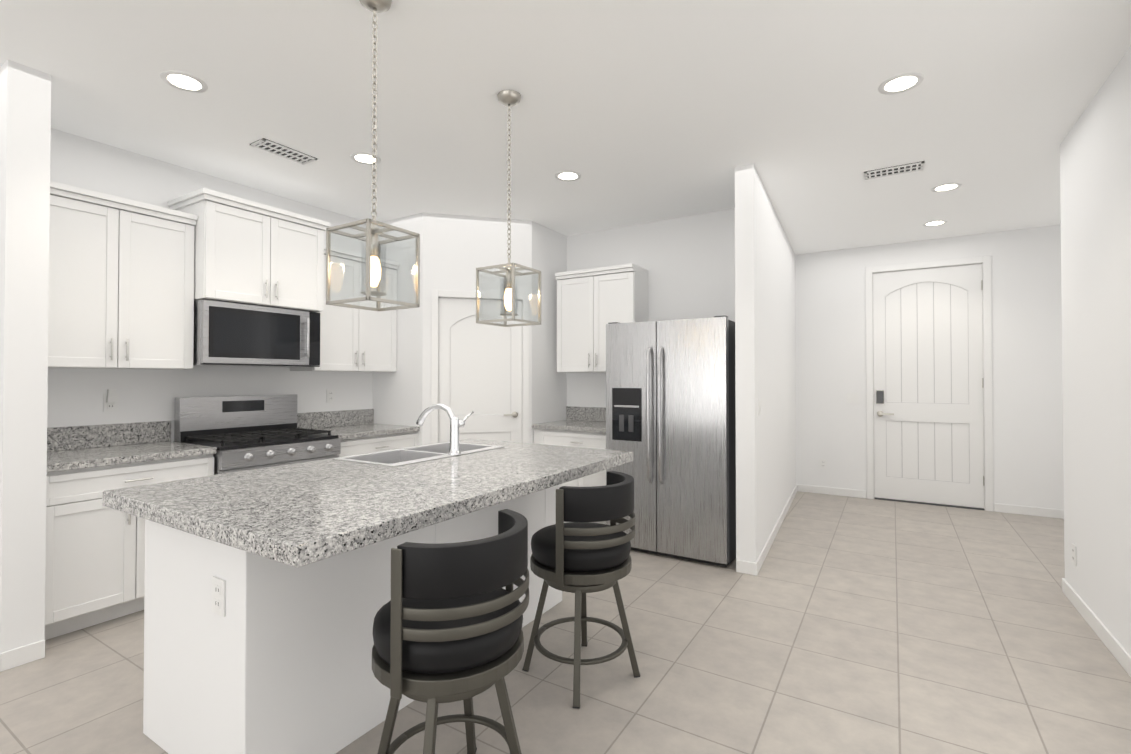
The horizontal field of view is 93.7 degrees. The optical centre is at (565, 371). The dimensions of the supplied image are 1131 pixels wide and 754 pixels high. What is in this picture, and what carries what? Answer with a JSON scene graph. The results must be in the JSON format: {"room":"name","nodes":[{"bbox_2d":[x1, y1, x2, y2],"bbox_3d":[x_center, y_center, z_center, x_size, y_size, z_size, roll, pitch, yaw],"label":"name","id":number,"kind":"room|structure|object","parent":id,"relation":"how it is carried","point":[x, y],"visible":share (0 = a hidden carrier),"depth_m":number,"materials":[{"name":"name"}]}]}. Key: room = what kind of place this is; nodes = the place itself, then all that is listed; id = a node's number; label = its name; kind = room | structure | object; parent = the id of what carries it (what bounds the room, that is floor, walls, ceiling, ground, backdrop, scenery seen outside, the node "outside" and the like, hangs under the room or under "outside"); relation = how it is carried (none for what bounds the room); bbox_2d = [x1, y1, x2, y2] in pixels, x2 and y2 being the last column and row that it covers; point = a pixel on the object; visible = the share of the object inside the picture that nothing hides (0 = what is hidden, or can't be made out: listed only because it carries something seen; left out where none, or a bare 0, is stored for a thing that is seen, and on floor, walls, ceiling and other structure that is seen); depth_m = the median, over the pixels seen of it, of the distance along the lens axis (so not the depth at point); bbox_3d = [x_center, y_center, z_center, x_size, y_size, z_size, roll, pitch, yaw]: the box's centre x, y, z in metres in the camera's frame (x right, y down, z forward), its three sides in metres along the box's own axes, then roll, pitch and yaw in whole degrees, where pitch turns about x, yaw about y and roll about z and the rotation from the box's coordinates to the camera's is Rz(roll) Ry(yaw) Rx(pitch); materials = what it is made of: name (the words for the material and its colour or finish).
{"room":"kitchen","nodes":[
{"label":"kitchen","id":0,"kind":"room"},
{"bbox_2d":[0,60,50,652],"bbox_3d":[-2.872,-0.037,2.709,0.740,2.830,0.150,0,-1,32],"label":"wall","id":1,"kind":"structure","parent":0,"point":[25,117],"depth_m":2.51,"materials":[{"name":"white paint"}]},
{"bbox_2d":[47,128,372,441],"bbox_3d":[-3.794,-0.046,2.032,0.120,2.830,10.170,0,-1,32],"label":"wall","id":2,"kind":"structure","parent":0,"point":[75,397],"depth_m":3.59,"materials":[{"name":"white paint"}]},
{"bbox_2d":[103,389,117,411],"bbox_3d":[-2.880,0.182,3.364,0.033,0.142,0.075,0,-1,32],"label":"outlet","id":3,"kind":"object","parent":2,"relation":"attached to","point":[110,400],"visible":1,"depth_m":3.36,"materials":[{"name":"white plastic"}]},
{"bbox_2d":[48,181,197,369],"bbox_3d":[-2.775,-0.525,3.218,0.372,1.007,0.805,0,-1,32],"label":"upper cabinet","id":4,"kind":"object","parent":2,"relation":"attached to","point":[121,283],"visible":0.77,"depth_m":3.14,"materials":[{"name":"white paint"}]},
{"bbox_2d":[168,188,329,311],"bbox_3d":[-2.286,-0.822,3.890,0.501,0.697,0.900,0,-1,32],"label":"upper cabinet","id":5,"kind":"object","parent":2,"relation":"attached to","point":[247,252],"visible":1,"depth_m":3.68,"materials":[{"name":"white paint"}]},
{"bbox_2d":[193,299,319,366],"bbox_3d":[-2.294,-0.256,3.888,0.484,0.425,0.832,0,-1,32],"label":"microwave","id":6,"kind":"object","parent":5,"relation":"attached to","point":[234,334],"visible":0.98,"depth_m":3.71,"materials":[{"name":"silver metal"}]},
{"bbox_2d":[327,389,334,402],"bbox_3d":[-2.077,0.211,4.689,0.008,0.115,0.075,0,-1,32],"label":"outlet","id":7,"kind":"object","parent":2,"relation":"attached to","point":[330,395],"visible":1,"depth_m":4.69,"materials":[{"name":"white plastic"}]},
{"bbox_2d":[289,245,399,371],"bbox_3d":[-1.903,-0.508,4.632,0.372,1.007,0.825,0,-1,32],"label":"upper cabinet","id":8,"kind":"object","parent":2,"relation":"attached to","point":[356,340],"visible":0.67,"depth_m":4.52,"materials":[{"name":"white paint"}]},
{"bbox_2d":[373,213,422,445],"bbox_3d":[-1.528,-0.010,4.953,0.670,2.830,0.120,0,-1,32],"label":"wall","id":9,"kind":"structure","parent":0,"point":[397,397],"depth_m":4.84,"materials":[{"name":"white paint"}]},
{"bbox_2d":[422,212,531,444],"bbox_3d":[-0.812,-0.011,4.912,0.990,2.830,0.120,0,-1,-15],"label":"wall","id":10,"kind":"structure","parent":0,"point":[458,250],"depth_m":4.83,"materials":[{"name":"white paint"}]},
{"bbox_2d":[438,298,521,442],"bbox_3d":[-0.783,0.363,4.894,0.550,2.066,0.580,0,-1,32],"label":"pantry door","id":11,"kind":"structure","parent":10,"relation":"in","point":[480,371],"depth_m":4.88,"materials":[{"name":"white paint"}]},
{"bbox_2d":[431,290,528,443],"bbox_3d":[-0.786,0.334,4.906,0.890,2.140,0.136,0,-1,-15],"label":"door frame","id":12,"kind":"structure","parent":10,"relation":"attached to","point":[436,295],"depth_m":4.80,"materials":[{"name":"white paint"}]},
{"bbox_2d":[532,221,566,443],"bbox_3d":[-0.204,-0.006,5.281,0.120,2.830,0.630,0,-1,32],"label":"wall","id":13,"kind":"structure","parent":0,"point":[549,381],"depth_m":5.21,"materials":[{"name":"white paint"}]},
{"bbox_2d":[0,491,1130,753],"bbox_3d":[-0.469,1.417,1.861,11.200,0.100,13.400,0,-1,32],"label":"floor","id":14,"kind":"structure","parent":0,"point":[846,625],"depth_m":2.48,"materials":[{"name":"tile"}]},
{"bbox_2d":[45,454,213,639],"bbox_3d":[-2.655,0.946,3.127,0.652,0.873,0.806,0,-1,32],"label":"base cabinet","id":15,"kind":"object","parent":14,"relation":"on","point":[95,563],"visible":0.48,"depth_m":2.83,"materials":[{"name":"white paint"}]},
{"bbox_2d":[47,421,216,471],"bbox_3d":[-2.661,0.418,3.138,0.638,0.180,0.806,0,-1,32],"label":"countertop","id":16,"kind":"structure","parent":15,"relation":"on","point":[77,447],"depth_m":3.21,"materials":[{"name":"stone"}]},
{"bbox_2d":[174,394,340,474],"bbox_3d":[-2.164,0.783,3.796,0.692,1.215,0.832,0,-1,32],"label":"range","id":17,"kind":"object","parent":14,"relation":"on","point":[246,432],"visible":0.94,"depth_m":3.75,"materials":[{"name":"silver metal"}]},
{"bbox_2d":[143,458,611,753],"bbox_3d":[-0.669,0.939,2.525,1.050,0.873,1.850,0,-1,32],"label":"kitchen island","id":18,"kind":"object","parent":14,"relation":"on","point":[277,659],"depth_m":1.84,"materials":[{"name":"white paint"}]},
{"bbox_2d":[212,576,225,616],"bbox_3d":[-1.123,0.726,1.715,0.075,0.115,0.008,0,-1,32],"label":"outlet","id":19,"kind":"object","parent":18,"relation":"attached to","point":[218,596],"visible":1,"depth_m":1.71,"materials":[{"name":"white plastic"}]},
{"bbox_2d":[103,459,522,570],"bbox_3d":[-0.940,0.467,2.034,1.230,0.055,0.940,0,-1,32],"label":"island countertop","id":20,"kind":"structure","parent":18,"relation":"on","point":[296,515],"depth_m":1.79,"materials":[{"name":"grey stone"}]},
{"bbox_2d":[333,442,503,466],"bbox_3d":[-0.781,0.529,2.958,0.456,0.167,0.836,0,-1,32],"label":"sink","id":21,"kind":"object","parent":20,"relation":"in","point":[402,456],"visible":0.42,"depth_m":2.99,"materials":[{"name":"silver metal"}]},
{"bbox_2d":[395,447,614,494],"bbox_3d":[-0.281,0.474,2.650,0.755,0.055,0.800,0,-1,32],"label":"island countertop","id":22,"kind":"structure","parent":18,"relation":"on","point":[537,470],"depth_m":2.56,"materials":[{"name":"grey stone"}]},
{"bbox_2d":[416,403,473,454],"bbox_3d":[-0.681,0.309,2.983,0.322,0.273,0.172,0,-1,32],"label":"faucet","id":23,"kind":"object","parent":22,"relation":"on","point":[456,423],"visible":1,"depth_m":2.87,"materials":[{"name":"silver metal"}]},
{"bbox_2d":[337,431,417,456],"bbox_3d":[-1.784,0.963,4.540,0.652,0.873,0.826,0,-1,32],"label":"base cabinet","id":24,"kind":"object","parent":14,"relation":"on","point":[361,445],"visible":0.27,"depth_m":4.38,"materials":[{"name":"white paint"}]},
{"bbox_2d":[297,409,419,439],"bbox_3d":[-1.790,0.435,4.550,0.638,0.180,0.826,0,-1,32],"label":"countertop","id":25,"kind":"structure","parent":24,"relation":"on","point":[347,424],"depth_m":4.61,"materials":[{"name":"stone"}]},
{"bbox_2d":[372,509,528,753],"bbox_3d":[-0.362,0.921,1.660,0.496,0.893,0.509,0,-1,32],"label":"bar stool","id":26,"kind":"object","parent":14,"relation":"on","point":[448,622],"visible":1,"depth_m":1.47,"materials":[{"name":"black leather"}]},
{"bbox_2d":[534,429,605,524],"bbox_3d":[0.232,0.969,4.986,0.910,0.873,0.651,0,-1,32],"label":"base cabinet","id":27,"kind":"object","parent":14,"relation":"on","point":[595,440],"visible":0.15,"depth_m":4.72,"materials":[{"name":"white paint"}]},
{"bbox_2d":[532,406,605,432],"bbox_3d":[0.236,0.440,4.997,0.910,0.180,0.638,0,-1,32],"label":"countertop","id":28,"kind":"structure","parent":27,"relation":"on","point":[586,419],"depth_m":5.17,"materials":[{"name":"stone"}]},
{"bbox_2d":[522,471,639,708],"bbox_3d":[0.070,0.931,2.428,0.496,0.893,0.509,0,-1,32],"label":"bar stool","id":29,"kind":"object","parent":14,"relation":"on","point":[579,555],"visible":1,"depth_m":2.24,"materials":[{"name":"black leather"}]},
{"bbox_2d":[606,315,735,566],"bbox_3d":[0.940,0.501,4.324,0.950,1.792,0.947,0,-1,32],"label":"refrigerator","id":30,"kind":"object","parent":14,"relation":"on","point":[670,406],"visible":0.83,"depth_m":3.92,"materials":[{"name":"grey metal"}]},
{"bbox_2d":[0,0,1130,254],"bbox_3d":[-0.469,-1.512,1.897,11.200,0.100,13.400,0,-1,32],"label":"ceiling","id":31,"kind":"structure","parent":0,"point":[634,112],"depth_m":2.83,"materials":[{"name":"white paint"}]},
{"bbox_2d":[160,70,207,92],"bbox_3d":[-1.906,-1.450,2.653,0.196,0.005,0.196,0,-1,32],"label":"recessed light","id":32,"kind":"object","parent":31,"relation":"in","point":[187,82],"visible":1,"depth_m":2.65,"materials":[{"name":"white paint"}]},
{"bbox_2d":[250,138,316,164],"bbox_3d":[-1.838,-1.438,3.469,0.160,0.009,0.360,0,-1,32],"label":"ceiling vent","id":33,"kind":"object","parent":31,"relation":"in","point":[272,147],"visible":1,"depth_m":3.45,"materials":[{"name":"grey metal"}]},
{"bbox_2d":[350,152,380,164],"bbox_3d":[-1.347,-1.439,3.578,0.196,0.005,0.196,0,-1,32],"label":"recessed light","id":34,"kind":"object","parent":31,"relation":"in","point":[363,158],"visible":0.88,"depth_m":3.57,"materials":[{"name":"white paint"}]},
{"bbox_2d":[326,0,419,310],"bbox_3d":[-0.742,-0.858,2.057,0.243,1.204,0.243,0,-1,32],"label":"pendant light","id":35,"kind":"object","parent":31,"relation":"hanging from","point":[373,231],"visible":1,"depth_m":2.04,"materials":[{"name":"silver metal"}]},
{"bbox_2d":[476,90,540,326],"bbox_3d":[-0.295,-0.851,2.780,0.243,1.200,0.243,0,-1,32],"label":"pendant light","id":36,"kind":"object","parent":31,"relation":"hanging from","point":[509,98],"visible":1,"depth_m":2.76,"materials":[{"name":"silver metal"}]},
{"bbox_2d":[555,171,580,180],"bbox_3d":[0.018,-1.435,3.887,0.196,0.005,0.196,0,-1,32],"label":"recessed light","id":37,"kind":"object","parent":31,"relation":"in","point":[569,175],"visible":1,"depth_m":3.87,"materials":[{"name":"white paint"}]},
{"bbox_2d":[864,161,923,179],"bbox_3d":[2.339,-1.434,3.783,0.360,0.009,0.160,0,-1,32],"label":"ceiling vent","id":38,"kind":"object","parent":31,"relation":"in","point":[896,170],"visible":1,"depth_m":3.78,"materials":[{"name":"grey metal"}]},
{"bbox_2d":[878,72,923,94],"bbox_3d":[1.687,-1.450,2.669,0.196,0.005,0.196,0,-1,32],"label":"recessed light","id":39,"kind":"object","parent":31,"relation":"in","point":[901,82],"visible":1,"depth_m":2.66,"materials":[{"name":"white paint"}]},
{"bbox_2d":[923,220,947,226],"bbox_3d":[3.531,-1.421,5.068,0.196,0.005,0.196,0,-1,32],"label":"recessed light","id":40,"kind":"object","parent":31,"relation":"in","point":[936,222],"visible":0.98,"depth_m":5.06,"materials":[{"name":"white paint"}]},
{"bbox_2d":[931,183,961,191],"bbox_3d":[2.957,-1.432,4.118,0.196,0.005,0.196,0,-1,32],"label":"recessed light","id":41,"kind":"object","parent":31,"relation":"in","point":[946,187],"visible":0.98,"depth_m":4.12,"materials":[{"name":"white paint"}]},
{"bbox_2d":[567,208,734,407],"bbox_3d":[0.804,-0.009,5.100,2.025,2.830,0.120,0,-1,32],"label":"wall","id":42,"kind":"structure","parent":0,"point":[687,263],"depth_m":4.93,"materials":[{"name":"white paint"}]},
{"bbox_2d":[555,264,648,372],"bbox_3d":[0.342,-0.482,5.100,0.825,0.967,0.371,0,-1,32],"label":"upper cabinet","id":43,"kind":"object","parent":42,"relation":"attached to","point":[592,303],"visible":0.92,"depth_m":4.98,"materials":[{"name":"white paint"}]},
{"bbox_2d":[735,163,795,562],"bbox_3d":[1.973,-0.009,5.029,0.130,2.830,3.080,0,-1,28],"label":"wall","id":44,"kind":"structure","parent":0,"point":[765,344],"depth_m":3.93,"materials":[{"name":"white paint"}]},
{"bbox_2d":[758,399,761,414],"bbox_3d":[1.396,0.251,3.803,0.010,0.115,0.075,0,-1,35],"label":"light switch","id":45,"kind":"object","parent":44,"relation":"attached to","point":[759,406],"visible":1,"depth_m":3.79,"materials":[{"name":"white plastic"}]},
{"bbox_2d":[736,484,814,575],"bbox_3d":[2.031,1.363,4.972,0.192,0.085,3.082,0,-1,32],"label":"baseboard","id":46,"kind":"structure","parent":44,"relation":"attached to","point":[746,567],"depth_m":4.16,"materials":[{"name":"white paint"}]},
{"bbox_2d":[795,225,1063,509],"bbox_3d":[4.543,-0.006,5.320,4.280,2.830,0.120,0,-1,32],"label":"wall","id":47,"kind":"structure","parent":0,"point":[1027,383],"depth_m":5.39,"materials":[{"name":"white paint"}]},
{"bbox_2d":[819,459,826,468],"bbox_3d":[3.003,1.070,6.181,0.075,0.115,0.008,0,-1,32],"label":"outlet","id":48,"kind":"object","parent":47,"relation":"attached to","point":[823,463],"visible":1,"depth_m":6.18,"materials":[{"name":"white plastic"}]},
{"bbox_2d":[815,486,866,497],"bbox_3d":[3.151,1.376,6.084,0.530,0.085,0.012,0,-1,32],"label":"baseboard","id":49,"kind":"structure","parent":47,"relation":"attached to","point":[818,489],"depth_m":6.07,"materials":[{"name":"white paint"}]},
{"bbox_2d":[873,264,983,507],"bbox_3d":[3.859,0.143,5.675,0.968,2.504,0.100,0,-1,32],"label":"entry door","id":50,"kind":"structure","parent":47,"relation":"in","point":[928,388],"depth_m":5.67,"materials":[{"name":"white paint"}]},
{"bbox_2d":[866,255,993,511],"bbox_3d":[3.884,0.117,5.716,1.110,2.595,0.136,0,-1,32],"label":"door frame","id":51,"kind":"structure","parent":47,"relation":"attached to","point":[985,261],"depth_m":5.49,"materials":[{"name":"white paint"}]},
{"bbox_2d":[994,503,1063,518],"bbox_3d":[5.330,1.360,4.740,2.350,0.085,0.012,0,-1,32],"label":"baseboard","id":52,"kind":"structure","parent":47,"relation":"attached to","point":[1005,508],"depth_m":5.21,"materials":[{"name":"white paint"}]},
{"bbox_2d":[1060,46,1130,655],"bbox_3d":[0.608,-0.081,-0.870,0.120,2.830,9.850,0,-1,32],"label":"wall","id":53,"kind":"structure","parent":0,"point":[1095,175],"depth_m":2.75,"materials":[{"name":"white paint"}]},
{"bbox_2d":[1072,543,1076,565],"bbox_3d":[3.017,1.083,3.146,0.008,0.115,0.075,0,-1,32],"label":"outlet","id":54,"kind":"object","parent":53,"relation":"attached to","point":[1074,554],"visible":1,"depth_m":3.13,"materials":[{"name":"white plastic"}]},
{"bbox_2d":[1062,578,1130,676],"bbox_3d":[0.607,1.293,-0.762,0.012,0.085,9.662,0,-1,32],"label":"baseboard","id":55,"kind":"structure","parent":53,"relation":"attached to","point":[1118,651],"depth_m":2.74,"materials":[{"name":"white paint"}]}
]}

